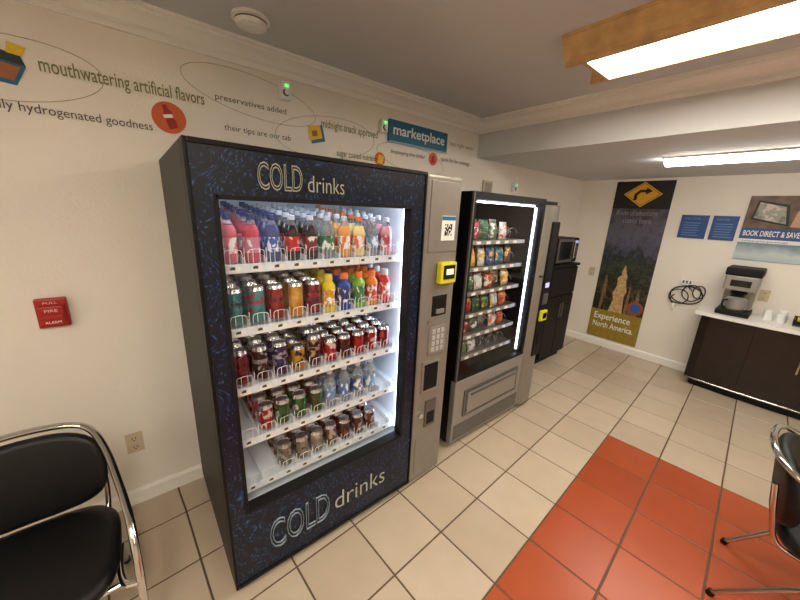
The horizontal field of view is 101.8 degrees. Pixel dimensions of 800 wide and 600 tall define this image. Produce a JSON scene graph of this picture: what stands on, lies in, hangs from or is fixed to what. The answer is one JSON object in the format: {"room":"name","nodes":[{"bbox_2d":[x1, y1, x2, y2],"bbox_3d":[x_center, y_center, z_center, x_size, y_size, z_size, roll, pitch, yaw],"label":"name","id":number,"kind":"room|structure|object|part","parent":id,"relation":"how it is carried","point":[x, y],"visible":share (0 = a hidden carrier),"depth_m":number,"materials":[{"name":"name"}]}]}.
{"room":"vending machine room","nodes":[
{"label":"vending machine room","id":0,"kind":"room"},
{"bbox_2d":[0,0,583,537],"bbox_3d":[-0.482,-0.243,2.316,7.570,2.600,0.105,-10,20,-38],"label":"wall","id":1,"kind":"structure","parent":0,"point":[83,218],"depth_m":1.52,"materials":[{"name":"paint"}]},
{"bbox_2d":[33,296,71,328],"bbox_3d":[-1.521,0.058,1.422,0.100,0.130,0.061,-10,20,-38],"label":"alarm pull station","id":2,"kind":"object","parent":1,"relation":"attached to","point":[54,311],"visible":1,"depth_m":1.41,"materials":[{"name":"red plastic"}]},
{"bbox_2d":[124,431,144,453],"bbox_3d":[-1.432,0.770,1.755,0.072,0.116,0.010,-10,20,-38],"label":"wall outlet","id":3,"kind":"object","parent":1,"relation":"attached to","point":[134,442],"visible":1,"depth_m":1.75,"materials":[{"name":"beige plastic"}]},
{"bbox_2d":[91,463,203,511],"bbox_3d":[-0.499,0.930,2.592,7.370,0.092,0.016,-10,20,-38],"label":"baseboard","id":4,"kind":"structure","parent":1,"relation":"attached to","point":[138,495],"depth_m":1.88,"materials":[{"name":"paint"}]},
{"bbox_2d":[14,0,482,133],"bbox_3d":[-1.251,-1.159,1.252,5.110,0.100,0.090,-10,20,-38],"label":"trim","id":5,"kind":"structure","parent":1,"relation":"attached to","point":[134,17],"depth_m":1.62,"materials":[{"name":"paint"}]},
{"bbox_2d":[278,80,290,100],"bbox_3d":[-0.634,-1.158,1.798,0.060,0.090,0.055,-10,20,-38],"label":"wall sensor","id":6,"kind":"object","parent":1,"relation":"attached to","point":[284,87],"depth_m":1.79,"materials":[{"name":"white plastic"}]},
{"bbox_2d":[379,119,387,133],"bbox_3d":[-0.109,-1.194,2.232,0.054,0.081,0.055,-10,20,-38],"label":"wall sensor","id":7,"kind":"object","parent":1,"relation":"attached to","point":[383,124],"depth_m":2.22,"materials":[{"name":"white plastic"}]},
{"bbox_2d":[387,118,447,152],"bbox_3d":[0.149,-1.231,2.459,0.590,0.147,0.022,-10,20,-38],"label":"sign","id":8,"kind":"object","parent":1,"relation":"attached to","point":[400,132],"visible":0.99,"depth_m":2.43,"materials":[{"name":"teal plastic"}]},
{"bbox_2d":[482,180,492,192],"bbox_3d":[0.829,-1.050,3.094,0.140,0.160,0.020,-10,20,-38],"label":"electrical outlet","id":9,"kind":"object","parent":1,"relation":"attached to","point":[487,186],"visible":0.56,"depth_m":3.07,"materials":[{"name":"beige plastic"}]},
{"bbox_2d":[511,183,517,192],"bbox_3d":[1.183,-1.153,3.339,0.060,0.090,0.055,-10,20,-38],"label":"wall sensor","id":10,"kind":"object","parent":1,"relation":"attached to","point":[514,188],"visible":1,"depth_m":3.33,"materials":[{"name":"white plastic"}]},
{"bbox_2d":[479,47,799,134],"bbox_3d":[2.250,-0.922,0.966,0.090,0.100,5.030,-10,20,-38],"label":"trim","id":11,"kind":"structure","parent":1,"relation":"attached to","point":[784,64],"depth_m":1.85,"materials":[{"name":"paint"}]},
{"bbox_2d":[100,335,799,599],"bbox_3d":[1.074,1.585,0.751,7.370,0.060,5.030,-10,20,-38],"label":"floor","id":12,"kind":"structure","parent":0,"point":[618,476],"depth_m":1.86,"materials":[{"name":"tile"}]},
{"bbox_2d":[0,422,148,599],"bbox_3d":[-1.252,0.935,1.098,0.611,0.814,0.581,-10,20,-38],"label":"armchair","id":13,"kind":"object","parent":12,"relation":"on","point":[78,554],"visible":1,"depth_m":1.16,"materials":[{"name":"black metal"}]},
{"bbox_3d":[-1.363,0.672,1.181,0.450,0.320,0.114,-10,20,-38],"label":"backrest","id":14,"kind":"part","parent":13,"relation":"part of","materials":[{"name":"black leather"}]},
{"bbox_3d":[-1.215,0.905,1.045,0.490,0.064,0.470,-10,20,-38],"label":"seat","id":15,"kind":"part","parent":13,"relation":"part of","materials":[{"name":"black leather"}]},
{"bbox_2d":[159,135,461,590],"bbox_3d":[-0.430,0.241,1.828,1.224,1.830,0.858,-10,20,-38],"label":"vending machine","id":16,"kind":"object","parent":12,"relation":"on","point":[314,292],"visible":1,"depth_m":1.48,"materials":[{"name":"black metal"}]},
{"bbox_2d":[439,191,560,443],"bbox_3d":[0.599,0.076,2.696,1.088,1.780,0.788,-10,20,-38],"label":"vending machine","id":17,"kind":"object","parent":12,"relation":"on","point":[506,247],"visible":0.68,"depth_m":2.49,"materials":[{"name":"black metal"}]},
{"bbox_3d":[0.690,0.742,2.534,0.845,0.490,0.070,-10,20,-38],"label":"delivery panel","id":18,"kind":"part","parent":17,"relation":"part of","materials":[{"name":"silver metal"}]},
{"bbox_2d":[534,262,579,363],"bbox_3d":[1.706,0.118,3.898,0.650,1.160,0.438,-10,20,-38],"label":"storage cabinet","id":19,"kind":"object","parent":12,"relation":"on","point":[563,278],"visible":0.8,"depth_m":3.72,"materials":[{"name":"black wood"}]},
{"bbox_2d":[554,236,579,263],"bbox_3d":[1.753,-0.578,3.712,0.490,0.285,0.387,-10,20,-38],"label":"microwave oven","id":20,"kind":"object","parent":19,"relation":"on","point":[567,247],"visible":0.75,"depth_m":3.56,"materials":[{"name":"black metal"}]},
{"bbox_2d":[683,305,799,419],"bbox_3d":[3.709,0.682,2.845,0.422,0.805,1.840,-10,20,-38],"label":"cabinet","id":21,"kind":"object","parent":12,"relation":"on","point":[754,360],"depth_m":3.08,"materials":[{"name":"brown laminate"}]},
{"bbox_2d":[714,265,766,318],"bbox_3d":[3.338,-0.089,3.191,0.322,0.465,0.250,-10,20,-38],"label":"coffee maker","id":22,"kind":"object","parent":21,"relation":"on","point":[741,285],"visible":1,"depth_m":3.12,"materials":[{"name":"silver metal"}]},
{"bbox_2d":[761,309,789,323],"bbox_3d":[3.523,0.144,3.051,0.142,0.106,0.161,-10,20,-38],"label":"paper cups","id":23,"kind":"object","parent":21,"relation":"on","point":[781,317],"visible":1,"depth_m":3.02,"materials":[{"name":"white paper"}]},
{"bbox_2d":[792,316,799,327],"bbox_3d":[3.660,0.215,2.885,0.180,0.070,0.220,-10,20,-38],"label":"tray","id":24,"kind":"object","parent":21,"relation":"on","point":[796,321],"visible":1,"depth_m":2.91,"materials":[{"name":"black metal"}]},
{"bbox_2d":[705,424,799,596],"bbox_3d":[1.780,1.020,1.322,0.611,0.797,0.581,-10,20,-38],"label":"armchair","id":25,"kind":"object","parent":12,"relation":"on","point":[784,497],"visible":1,"depth_m":1.31,"materials":[{"name":"silver metal"}]},
{"bbox_3d":[1.668,0.761,1.407,0.450,0.313,0.114,-10,20,-38],"label":"backrest","id":26,"kind":"part","parent":25,"relation":"part of","materials":[{"name":"black leather"}]},
{"bbox_3d":[1.817,0.991,1.270,0.490,0.063,0.470,-10,20,-38],"label":"seat","id":27,"kind":"part","parent":25,"relation":"part of","materials":[{"name":"black leather"}]},
{"bbox_2d":[139,0,799,117],"bbox_3d":[0.306,-0.683,-0.607,5.110,0.100,5.030,-10,20,-38],"label":"ceiling","id":28,"kind":"structure","parent":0,"point":[480,58],"depth_m":1.55,"materials":[{"name":"paint"}]},
{"bbox_2d":[231,7,269,33],"bbox_3d":[-0.650,-1.206,1.417,0.156,0.045,0.156,-10,20,-38],"label":"smoke detector","id":29,"kind":"object","parent":28,"relation":"attached to","point":[249,20],"visible":1,"depth_m":1.38,"materials":[{"name":"white plastic"}]},
{"bbox_2d":[561,0,799,84],"bbox_3d":[1.325,-0.989,1.070,0.440,0.106,1.400,-10,20,-38],"label":"ceiling light","id":30,"kind":"object","parent":28,"relation":"attached to","point":[657,34],"depth_m":1.25,"materials":[{"name":"brown wood"}]},
{"bbox_2d":[477,77,799,180],"bbox_3d":[3.161,-1.035,1.702,2.260,0.390,5.030,-10,20,-38],"label":"ceiling","id":31,"kind":"structure","parent":0,"point":[631,142],"depth_m":2.14,"materials":[{"name":"white paint"}]},
{"bbox_2d":[663,147,799,166],"bbox_3d":[2.534,-0.946,2.121,0.200,0.056,1.300,-10,20,-38],"label":"ceiling light","id":32,"kind":"object","parent":31,"relation":"attached to","point":[785,153],"depth_m":2.26,"materials":[{"name":"white plastic"}]},
{"bbox_2d":[566,173,799,363],"bbox_3d":[4.029,-0.147,2.715,0.100,2.600,5.030,-10,20,-38],"label":"wall","id":33,"kind":"structure","parent":0,"point":[664,331],"depth_m":3.64,"materials":[{"name":"paint"}]},
{"bbox_2d":[588,266,594,275],"bbox_3d":[2.587,-0.391,4.388,0.010,0.116,0.072,-10,20,-38],"label":"wall outlet","id":34,"kind":"object","parent":33,"relation":"attached to","point":[591,269],"visible":1,"depth_m":4.39,"materials":[{"name":"beige plastic"}]},
{"bbox_2d":[565,329,686,371],"bbox_3d":[3.937,1.022,2.991,0.016,0.092,5.014,-10,20,-38],"label":"baseboard","id":35,"kind":"structure","parent":33,"relation":"attached to","point":[670,363],"depth_m":4.16,"materials":[{"name":"paint"}]},
{"bbox_2d":[587,180,676,346],"bbox_3d":[2.834,-0.430,4.067,0.012,1.997,0.579,-10,20,-38],"label":"poster","id":36,"kind":"object","parent":33,"relation":"attached to","point":[640,210],"visible":1,"depth_m":4.03,"materials":[{"name":"multicoloured paper"}]},
{"bbox_2d":[668,278,705,308],"bbox_3d":[3.209,-0.052,3.643,0.052,0.355,0.306,-10,20,-38],"label":"power cord","id":37,"kind":"object","parent":33,"relation":"attached to","point":[690,283],"visible":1,"depth_m":3.62,"materials":[{"name":"black plastic"}]},
{"bbox_2d":[677,215,709,238],"bbox_3d":[3.190,-0.798,3.539,0.012,0.245,0.230,-10,20,-38],"label":"notice","id":38,"kind":"object","parent":33,"relation":"attached to","point":[691,226],"visible":1,"depth_m":3.53,"materials":[{"name":"blue paper"}]},
{"bbox_2d":[708,216,739,240],"bbox_3d":[3.342,-0.742,3.359,0.012,0.245,0.195,-10,20,-38],"label":"notice","id":39,"kind":"object","parent":33,"relation":"attached to","point":[723,228],"visible":1,"depth_m":3.35,"materials":[{"name":"blue paper"}]},
{"bbox_2d":[757,289,770,301],"bbox_3d":[3.588,-0.042,3.203,0.010,0.116,0.072,-10,20,-38],"label":"wall outlet","id":40,"kind":"object","parent":33,"relation":"attached to","point":[764,295],"visible":1,"depth_m":3.20,"materials":[{"name":"beige plastic"}]},
{"bbox_2d":[732,196,799,264],"bbox_3d":[3.569,-0.669,3.085,0.016,0.610,0.460,-10,20,-38],"label":"poster","id":41,"kind":"object","parent":33,"relation":"attached to","point":[770,231],"visible":1,"depth_m":3.10,"materials":[{"name":"multicoloured paper"}]}
]}

